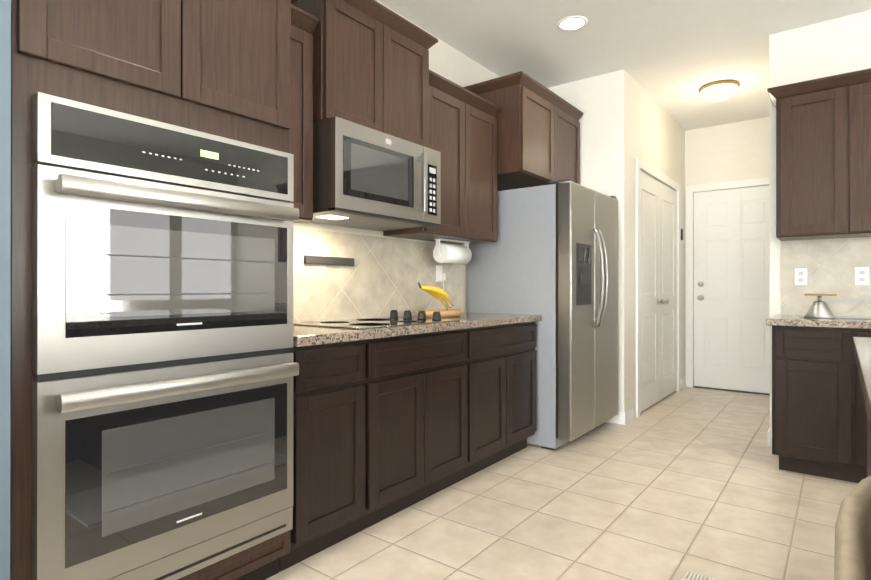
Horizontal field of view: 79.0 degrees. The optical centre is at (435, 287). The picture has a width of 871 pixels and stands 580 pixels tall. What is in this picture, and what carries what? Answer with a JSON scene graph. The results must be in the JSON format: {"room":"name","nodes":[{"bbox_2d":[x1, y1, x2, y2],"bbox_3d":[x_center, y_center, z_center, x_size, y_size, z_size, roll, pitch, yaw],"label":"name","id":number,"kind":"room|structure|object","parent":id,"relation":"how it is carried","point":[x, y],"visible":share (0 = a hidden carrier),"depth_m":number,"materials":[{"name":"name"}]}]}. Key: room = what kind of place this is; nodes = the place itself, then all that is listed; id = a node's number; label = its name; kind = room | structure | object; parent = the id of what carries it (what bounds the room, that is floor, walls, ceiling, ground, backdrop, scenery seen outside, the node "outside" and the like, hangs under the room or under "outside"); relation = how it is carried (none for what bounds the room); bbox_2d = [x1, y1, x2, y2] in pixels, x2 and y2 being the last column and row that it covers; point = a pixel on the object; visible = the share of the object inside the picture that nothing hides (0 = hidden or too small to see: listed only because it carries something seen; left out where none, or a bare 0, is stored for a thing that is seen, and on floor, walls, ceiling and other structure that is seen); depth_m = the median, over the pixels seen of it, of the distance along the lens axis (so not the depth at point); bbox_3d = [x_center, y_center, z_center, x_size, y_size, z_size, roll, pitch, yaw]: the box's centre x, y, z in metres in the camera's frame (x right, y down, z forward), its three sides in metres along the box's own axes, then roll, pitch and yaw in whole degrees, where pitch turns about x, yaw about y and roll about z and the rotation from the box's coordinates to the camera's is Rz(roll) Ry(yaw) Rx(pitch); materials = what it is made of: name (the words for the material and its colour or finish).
{"room":"kitchen","nodes":[
{"label":"kitchen","id":0,"kind":"room"},
{"bbox_2d":[0,0,10,579],"bbox_3d":[-2.726,-0.336,-0.246,0.780,2.860,4.500,0,0,38],"label":"wall","id":1,"kind":"structure","parent":0,"point":[5,181],"depth_m":1.29,"materials":[{"name":"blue paint"}]},
{"bbox_2d":[293,0,499,311],"bbox_3d":[0.235,-0.328,4.130,0.150,2.860,6.250,0,0,38],"label":"wall","id":2,"kind":"structure","parent":0,"point":[449,62],"depth_m":3.83,"materials":[{"name":"beige paint"}]},
{"bbox_2d":[290,4,318,222],"bbox_3d":[-0.780,-0.776,2.398,0.344,0.930,0.350,0,0,38],"label":"upper cabinet","id":3,"kind":"object","parent":2,"relation":"attached to","point":[303,24],"visible":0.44,"depth_m":2.39,"materials":[{"name":"brown wood"}]},
{"bbox_2d":[291,0,437,147],"bbox_3d":[-0.409,-1.106,2.836,0.399,0.668,0.878,0,0,38],"label":"upper cabinet","id":4,"kind":"object","parent":2,"relation":"attached to","point":[371,64],"visible":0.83,"depth_m":2.67,"materials":[{"name":"brown wood"}]},
{"bbox_2d":[304,116,440,230],"bbox_3d":[-0.365,-0.557,2.802,0.509,0.423,0.786,0,0,38],"label":"over-the-range microwave","id":5,"kind":"object","parent":4,"relation":"attached to","point":[365,177],"visible":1,"depth_m":2.59,"materials":[{"name":"silver metal"}]},
{"bbox_2d":[293,227,463,322],"bbox_3d":[-0.402,-0.062,3.164,0.008,0.495,2.027,0,0,38],"label":"tile backsplash","id":6,"kind":"structure","parent":2,"relation":"attached to","point":[382,276],"depth_m":3.14,"materials":[{"name":"beige tile"}]},
{"bbox_2d":[304,255,353,265],"bbox_3d":[-0.581,-0.146,2.910,0.019,0.043,0.350,0,0,38],"label":"rail","id":7,"kind":"object","parent":6,"relation":"attached to","point":[308,259],"visible":0.98,"depth_m":2.89,"materials":[{"name":"grey metal"}]},
{"bbox_2d":[436,265,445,289],"bbox_3d":[0.042,-0.035,3.698,0.047,0.236,0.070,0,0,38],"label":"electrical outlet","id":8,"kind":"object","parent":6,"relation":"attached to","point":[440,276],"visible":0.92,"depth_m":3.69,"materials":[{"name":"white plastic"}]},
{"bbox_2d":[383,70,500,244],"bbox_3d":[0.069,-0.791,3.491,0.359,0.945,0.825,0,0,38],"label":"upper cabinet","id":9,"kind":"object","parent":2,"relation":"attached to","point":[462,130],"visible":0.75,"depth_m":3.38,"materials":[{"name":"brown wood"}]},
{"bbox_2d":[433,238,471,263],"bbox_3d":[0.116,-0.239,3.572,0.124,0.155,0.342,0,0,38],"label":"paper towel holder","id":10,"kind":"object","parent":9,"relation":"attached to","point":[446,253],"visible":0.98,"depth_m":3.49,"materials":[{"name":"white paper"}]},
{"bbox_2d":[463,71,582,190],"bbox_3d":[0.695,-1.130,4.156,0.544,0.665,1.072,0,0,38],"label":"upper cabinet","id":11,"kind":"object","parent":2,"relation":"attached to","point":[538,133],"visible":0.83,"depth_m":3.80,"materials":[{"name":"brown wood"}]},
{"bbox_2d":[266,386,857,579],"bbox_3d":[1.280,1.146,0.521,6.500,0.100,11.000,0,0,38],"label":"floor","id":12,"kind":"structure","parent":0,"point":[677,485],"depth_m":2.54,"materials":[{"name":"tile"}]},
{"bbox_2d":[10,0,290,579],"bbox_3d":[-1.014,-0.167,1.845,0.644,2.530,0.890,0,0,38],"label":"tall cabinet","id":13,"kind":"object","parent":12,"relation":"on","point":[221,68],"visible":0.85,"depth_m":1.55,"materials":[{"name":"brown wood"}]},
{"bbox_2d":[32,92,298,579],"bbox_3d":[-0.752,0.200,1.631,0.115,1.385,0.784,0,0,38],"label":"double oven","id":14,"kind":"object","parent":13,"relation":"in","point":[165,368],"visible":1,"depth_m":1.55,"materials":[{"name":"silver metal"}]},
{"bbox_2d":[279,338,382,571],"bbox_3d":[-0.638,0.661,2.358,0.616,0.876,0.464,0,0,38],"label":"base cabinet","id":15,"kind":"object","parent":12,"relation":"on","point":[338,387],"depth_m":2.17,"materials":[{"name":"brown wood"}]},
{"bbox_2d":[293,312,541,346],"bbox_3d":[-0.151,0.205,2.971,0.642,0.040,2.027,0,0,38],"label":"countertop","id":16,"kind":"structure","parent":15,"relation":"on","point":[308,335],"depth_m":2.46,"materials":[{"name":"stone"}]},
{"bbox_2d":[293,310,459,328],"bbox_3d":[-0.303,0.159,2.766,0.520,0.052,0.760,0,0,38],"label":"cooktop","id":17,"kind":"object","parent":16,"relation":"in","point":[393,319],"visible":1,"depth_m":2.76,"materials":[{"name":"black glass"}]},
{"bbox_2d":[417,282,462,317],"bbox_3d":[0.032,0.077,3.347,0.220,0.217,0.400,0,0,38],"label":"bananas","id":18,"kind":"object","parent":16,"relation":"on","point":[437,293],"visible":0.94,"depth_m":3.29,"materials":[{"name":"yellow food"}]},
{"bbox_2d":[383,327,478,519],"bbox_3d":[-0.299,0.662,2.799,0.616,0.876,0.930,0,0,38],"label":"base cabinet","id":19,"kind":"object","parent":12,"relation":"on","point":[385,428],"depth_m":2.65,"materials":[{"name":"brown wood"}]},
{"bbox_2d":[479,321,535,470],"bbox_3d":[0.174,0.663,3.415,0.616,0.876,0.901,0,0,38],"label":"base cabinet","id":20,"kind":"object","parent":12,"relation":"on","point":[507,353],"depth_m":3.26,"materials":[{"name":"brown wood"}]},
{"bbox_2d":[468,178,617,449],"bbox_3d":[0.884,0.185,4.060,0.897,1.835,0.930,0,0,38],"label":"fridge","id":21,"kind":"object","parent":12,"relation":"on","point":[550,255],"visible":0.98,"depth_m":3.65,"materials":[{"name":"silver metal"}]},
{"bbox_2d":[681,571,714,579],"bbox_3d":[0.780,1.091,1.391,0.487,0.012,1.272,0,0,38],"label":"floor vent","id":22,"kind":"object","parent":12,"relation":"on","point":[694,576],"visible":0.98,"depth_m":1.99,"materials":[{"name":"metal"}]},
{"bbox_2d":[772,325,870,482],"bbox_3d":[2.371,0.663,3.252,0.455,0.876,0.616,0,0,38],"label":"base cabinet","id":23,"kind":"object","parent":12,"relation":"on","point":[819,420],"visible":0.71,"depth_m":3.00,"materials":[{"name":"brown wood"}]},
{"bbox_2d":[766,314,870,328],"bbox_3d":[3.233,0.204,2.574,2.700,0.040,0.642,0,0,38],"label":"countertop","id":24,"kind":"structure","parent":23,"relation":"on","point":[786,320],"depth_m":3.03,"materials":[{"name":"stone"}]},
{"bbox_2d":[802,294,870,318],"bbox_3d":[2.450,0.113,3.168,0.414,0.146,0.156,0,0,38],"label":"scale","id":25,"kind":"object","parent":24,"relation":"on","point":[819,308],"visible":1,"depth_m":3.19,"materials":[{"name":"silver metal"}]},
{"bbox_2d":[834,476,870,579],"bbox_3d":[0.629,0.665,0.354,0.576,0.860,0.860,0,0,38],"label":"chair","id":26,"kind":"object","parent":12,"relation":"on","point":[852,558],"visible":1,"depth_m":0.61,"materials":[{"name":"fabric"}]},
{"bbox_2d":[867,429,870,476],"bbox_3d":[0.745,0.657,-0.076,1.122,0.875,4.140,0,0,38],"label":"kitchen island","id":27,"kind":"object","parent":12,"relation":"on","point":[868,454],"depth_m":1.82,"materials":[{"name":"brown wood"}]},
{"bbox_2d":[853,337,870,452],"bbox_3d":[0.749,0.199,-0.078,1.212,0.040,4.200,0,0,38],"label":"island countertop","id":28,"kind":"structure","parent":27,"relation":"on","point":[861,345],"depth_m":1.28,"materials":[{"name":"beige stone"}]},
{"bbox_2d":[377,0,870,130],"bbox_3d":[1.280,-1.814,0.526,6.500,0.100,11.000,0,0,38],"label":"ceiling","id":29,"kind":"structure","parent":0,"point":[670,57],"depth_m":3.75,"materials":[{"name":"paint"}]},
{"bbox_2d":[557,16,587,30],"bbox_3d":[0.912,-1.756,3.519,0.200,0.006,0.200,0,0,38],"label":"recessed light","id":30,"kind":"object","parent":29,"relation":"in","point":[572,23],"visible":1,"depth_m":3.52,"materials":[{"name":"white paint"}]},
{"bbox_2d":[699,80,739,101],"bbox_3d":[2.482,-1.696,4.621,0.320,0.122,0.320,0,0,38],"label":"flush ceiling light","id":31,"kind":"object","parent":29,"relation":"attached to","point":[719,91],"visible":1,"depth_m":4.53,"materials":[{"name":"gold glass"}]},
{"bbox_2d":[608,69,684,417],"bbox_3d":[2.118,-0.326,5.112,0.100,2.860,2.100,0,0,38],"label":"wall","id":32,"kind":"structure","parent":0,"point":[626,119],"depth_m":4.40,"materials":[{"name":"beige paint"}]},
{"bbox_2d":[636,157,680,417],"bbox_3d":[2.171,0.002,5.071,0.110,2.205,1.510,0,0,38],"label":"pantry doors","id":33,"kind":"structure","parent":32,"relation":"in","point":[658,359],"depth_m":5.01,"materials":[{"name":"white paint"}]},
{"bbox_2d":[606,377,769,445],"bbox_3d":[2.451,1.054,4.846,1.230,0.100,2.112,0,0,38],"label":"baseboard","id":34,"kind":"structure","parent":32,"relation":"attached to","point":[625,417],"depth_m":4.28,"materials":[{"name":"white paint"}]},
{"bbox_2d":[548,10,870,445],"bbox_3d":[3.325,-0.330,2.982,6.150,2.860,0.190,0,0,38],"label":"wall","id":35,"kind":"structure","parent":0,"point":[838,46],"depth_m":3.65,"materials":[{"name":"beige paint"}]},
{"bbox_2d":[771,72,866,240],"bbox_3d":[2.445,-0.787,3.375,0.427,0.937,0.335,0,0,38],"label":"upper cabinet","id":36,"kind":"object","parent":35,"relation":"attached to","point":[823,157],"depth_m":3.24,"materials":[{"name":"brown wood"}]},
{"bbox_2d":[781,237,870,316],"bbox_3d":[3.436,-0.068,2.818,2.675,0.505,0.008,0,0,38],"label":"tile backsplash","id":37,"kind":"structure","parent":35,"relation":"attached to","point":[830,265],"depth_m":3.47,"materials":[{"name":"beige tile"}]},
{"bbox_2d":[794,268,806,284],"bbox_3d":[2.461,-0.071,3.556,0.072,0.115,0.008,0,0,38],"label":"electrical outlet","id":38,"kind":"object","parent":37,"relation":"attached to","point":[800,276],"visible":1,"depth_m":3.56,"materials":[{"name":"white plastic"}]},
{"bbox_2d":[855,267,868,284],"bbox_3d":[2.715,-0.072,3.361,0.072,0.115,0.008,0,0,38],"label":"electrical outlet","id":39,"kind":"object","parent":37,"relation":"attached to","point":[861,275],"visible":1,"depth_m":3.36,"materials":[{"name":"white plastic"}]},
{"bbox_2d":[863,68,870,236],"bbox_3d":[2.680,-0.787,3.194,0.425,0.937,0.335,0,0,38],"label":"upper cabinet","id":40,"kind":"object","parent":35,"relation":"attached to","point":[866,75],"depth_m":3.10,"materials":[{"name":"brown wood"}]},
{"bbox_2d":[685,117,768,385],"bbox_3d":[2.933,-0.325,5.904,2.270,2.860,0.150,0,0,38],"label":"wall","id":41,"kind":"structure","parent":0,"point":[736,151],"depth_m":5.68,"materials":[{"name":"beige paint"}]},
{"bbox_2d":[686,177,769,394],"bbox_3d":[3.184,-0.013,5.611,0.965,2.235,0.129,0,0,38],"label":"entry door","id":42,"kind":"structure","parent":41,"relation":"in","point":[731,286],"depth_m":5.66,"materials":[{"name":"white paint"}]}
]}

